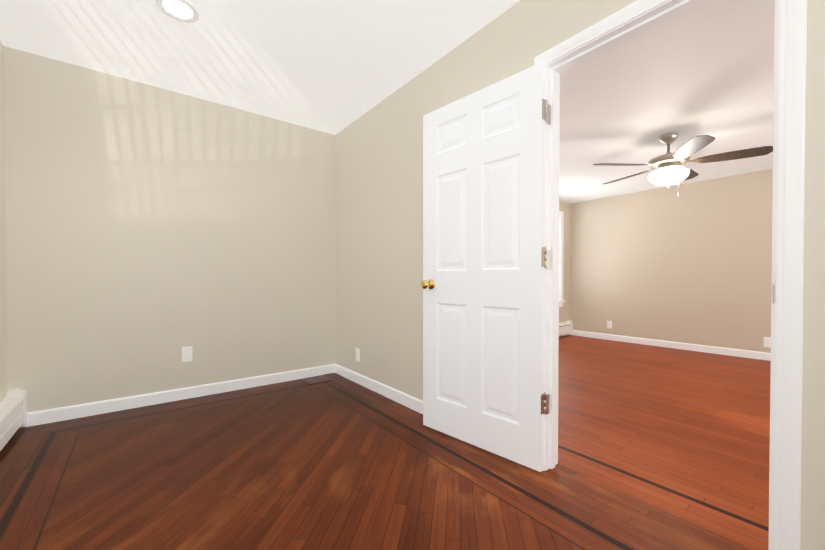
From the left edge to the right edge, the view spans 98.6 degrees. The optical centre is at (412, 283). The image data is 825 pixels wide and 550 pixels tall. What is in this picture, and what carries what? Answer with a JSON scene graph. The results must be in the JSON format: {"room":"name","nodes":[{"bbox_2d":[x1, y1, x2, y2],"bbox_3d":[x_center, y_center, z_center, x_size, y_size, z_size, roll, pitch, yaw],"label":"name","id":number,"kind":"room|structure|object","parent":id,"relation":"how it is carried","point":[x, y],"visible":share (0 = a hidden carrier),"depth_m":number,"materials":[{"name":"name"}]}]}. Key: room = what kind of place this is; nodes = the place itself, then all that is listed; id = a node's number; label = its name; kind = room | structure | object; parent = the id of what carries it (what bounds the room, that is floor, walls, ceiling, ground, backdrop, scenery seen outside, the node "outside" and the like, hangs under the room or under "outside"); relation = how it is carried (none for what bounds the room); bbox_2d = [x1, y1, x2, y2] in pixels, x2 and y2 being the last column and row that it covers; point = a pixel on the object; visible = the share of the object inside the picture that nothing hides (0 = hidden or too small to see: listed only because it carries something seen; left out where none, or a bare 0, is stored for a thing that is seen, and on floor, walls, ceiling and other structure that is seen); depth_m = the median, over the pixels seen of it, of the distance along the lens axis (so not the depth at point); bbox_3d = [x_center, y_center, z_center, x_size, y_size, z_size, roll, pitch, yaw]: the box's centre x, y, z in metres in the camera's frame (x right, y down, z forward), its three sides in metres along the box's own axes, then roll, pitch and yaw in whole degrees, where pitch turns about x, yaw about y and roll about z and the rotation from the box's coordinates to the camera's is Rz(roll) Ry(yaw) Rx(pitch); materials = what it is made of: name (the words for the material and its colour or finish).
{"room":"empty room","nodes":[
{"label":"empty room","id":0,"kind":"room"},
{"bbox_2d":[0,40,7,401],"bbox_3d":[-1.296,-0.263,0.490,0.120,2.460,4.430,-1,1,-38],"label":"wall","id":1,"kind":"structure","parent":0,"point":[3,340],"depth_m":2.23,"materials":[{"name":"beige paint"}]},
{"bbox_2d":[0,389,26,450],"bbox_3d":[-1.253,0.827,0.616,0.082,0.237,4.296,-1,1,-38],"label":"heater","id":2,"kind":"object","parent":1,"relation":"attached to","point":[13,410],"visible":1,"depth_m":2.14,"materials":[{"name":"metal"}]},
{"bbox_2d":[4,46,335,427],"bbox_3d":[-1.740,-0.292,3.025,2.528,2.460,0.120,-1,1,-38],"label":"wall","id":3,"kind":"structure","parent":0,"point":[151,231],"depth_m":2.74,"materials":[{"name":"beige paint"}]},
{"bbox_2d":[25,364,332,426],"bbox_3d":[-1.684,0.893,2.999,2.175,0.090,0.013,-1,1,-38],"label":"baseboard","id":4,"kind":"structure","parent":3,"relation":"attached to","point":[112,405],"depth_m":2.78,"materials":[{"name":"white paint"}]},
{"bbox_2d":[182,346,191,361],"bbox_3d":[-1.831,0.577,2.884,0.072,0.120,0.007,-1,1,-38],"label":"outlet","id":5,"kind":"object","parent":3,"relation":"attached to","point":[186,354],"visible":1,"depth_m":2.88,"materials":[{"name":"plastic"}]},
{"bbox_2d":[0,0,519,134],"bbox_3d":[-0.382,-1.552,1.261,2.528,0.100,4.550,-1,1,-38],"label":"ceiling","id":6,"kind":"structure","parent":0,"point":[334,67],"depth_m":2.25,"materials":[{"name":"paint"}]},
{"bbox_2d":[156,0,198,21],"bbox_3d":[-1.292,-1.509,1.954,0.200,0.010,0.200,-1,1,-38],"label":"recessed light","id":7,"kind":"object","parent":6,"relation":"in","point":[179,10],"visible":1,"depth_m":1.96,"materials":[{"name":"white paint"}]},
{"bbox_2d":[0,335,770,549],"bbox_3d":[1.479,0.975,2.417,6.850,0.060,5.050,-1,1,-38],"label":"floor","id":8,"kind":"structure","parent":0,"point":[338,462],"depth_m":1.78,"materials":[{"name":"brown wood"}]},
{"bbox_2d":[300,373,338,384],"bbox_3d":[-0.873,0.929,3.467,0.373,0.006,0.222,-1,1,-42],"label":"floor vent","id":9,"kind":"object","parent":8,"relation":"on","point":[315,379],"visible":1,"depth_m":3.42,"materials":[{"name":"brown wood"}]},
{"bbox_2d":[559,201,569,336],"bbox_3d":[1.041,-0.325,4.930,4.202,2.480,0.120,-1,1,-38],"label":"wall","id":10,"kind":"structure","parent":0,"point":[564,309],"depth_m":6.09,"materials":[{"name":"beige paint"}]},
{"bbox_2d":[559,211,565,306],"bbox_3d":[2.092,-0.400,5.710,1.125,1.598,0.175,-1,1,-38],"label":"room window","id":11,"kind":"structure","parent":10,"relation":"in","point":[561,229],"depth_m":5.96,"materials":[{"name":"white paint"}]},
{"bbox_2d":[559,320,572,335],"bbox_3d":[1.994,0.767,5.552,1.850,0.242,0.082,-1,1,-38],"label":"baseboard heater","id":12,"kind":"object","parent":10,"relation":"attached to","point":[565,328],"visible":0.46,"depth_m":5.98,"materials":[{"name":"metal"}]},
{"bbox_2d":[335,0,824,549],"bbox_3d":[0.759,-0.278,1.769,0.120,2.460,4.930,-1,1,-38],"label":"wall","id":13,"kind":"structure","parent":0,"point":[379,226],"depth_m":2.60,"materials":[{"name":"beige paint"}]},
{"bbox_2d":[356,348,359,361],"bbox_3d":[-0.514,0.672,3.317,0.007,0.120,0.072,-1,1,-38],"label":"outlet","id":14,"kind":"object","parent":13,"relation":"attached to","point":[357,354],"visible":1,"depth_m":3.31,"materials":[{"name":"plastic"}]},
{"bbox_2d":[333,364,422,413],"bbox_3d":[-0.088,0.896,2.767,0.013,0.090,2.336,-1,1,-38],"label":"baseboard","id":15,"kind":"structure","parent":13,"relation":"attached to","point":[413,403],"depth_m":2.97,"materials":[{"name":"white paint"}]},
{"bbox_2d":[421,62,547,471],"bbox_3d":[0.368,-0.076,2.049,0.182,2.025,0.816,-1,1,-45],"label":"door","id":16,"kind":"structure","parent":13,"relation":"in","point":[484,259],"depth_m":1.97,"materials":[{"name":"white paint"}]},
{"bbox_2d":[534,0,806,549],"bbox_3d":[0.968,-0.097,1.502,0.153,2.104,0.938,-1,1,-38],"label":"door frame","id":17,"kind":"structure","parent":13,"relation":"attached to","point":[631,21],"depth_m":1.13,"materials":[{"name":"white paint"}]},
{"bbox_2d":[559,0,774,203],"bbox_3d":[2.539,-1.483,3.085,4.322,0.280,4.850,-1,1,-38],"label":"ceiling","id":18,"kind":"structure","parent":0,"point":[707,68],"depth_m":2.60,"materials":[{"name":"paint"}]},
{"bbox_2d":[593,133,772,195],"bbox_3d":[2.392,-1.072,3.285,1.274,0.547,1.332,-1,1,-38],"label":"ceiling fan light","id":19,"kind":"object","parent":18,"relation":"hanging from","point":[669,168],"visible":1,"depth_m":3.12,"materials":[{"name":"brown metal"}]},
{"bbox_2d":[570,168,772,352],"bbox_3d":[4.199,-0.318,4.386,0.120,2.480,4.850,-1,1,-38],"label":"wall","id":20,"kind":"structure","parent":0,"point":[690,263],"depth_m":4.92,"materials":[{"name":"beige paint"}]},
{"bbox_2d":[607,321,611,327],"bbox_3d":[3.139,0.662,5.658,0.007,0.120,0.072,-1,1,-38],"label":"outlet","id":21,"kind":"object","parent":20,"relation":"attached to","point":[609,324],"visible":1,"depth_m":5.66,"materials":[{"name":"plastic"}]},
{"bbox_2d":[569,330,770,360],"bbox_3d":[4.146,0.877,4.359,0.013,0.090,4.610,-1,1,-38],"label":"baseboard","id":22,"kind":"structure","parent":20,"relation":"attached to","point":[677,345],"depth_m":4.91,"materials":[{"name":"white paint"}]},
{"bbox_2d":[764,337,770,347],"bbox_3d":[4.243,0.709,4.237,0.007,0.120,0.072,-1,1,-38],"label":"outlet","id":23,"kind":"object","parent":20,"relation":"attached to","point":[767,341],"visible":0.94,"depth_m":4.24,"materials":[{"name":"plastic"}]}
]}

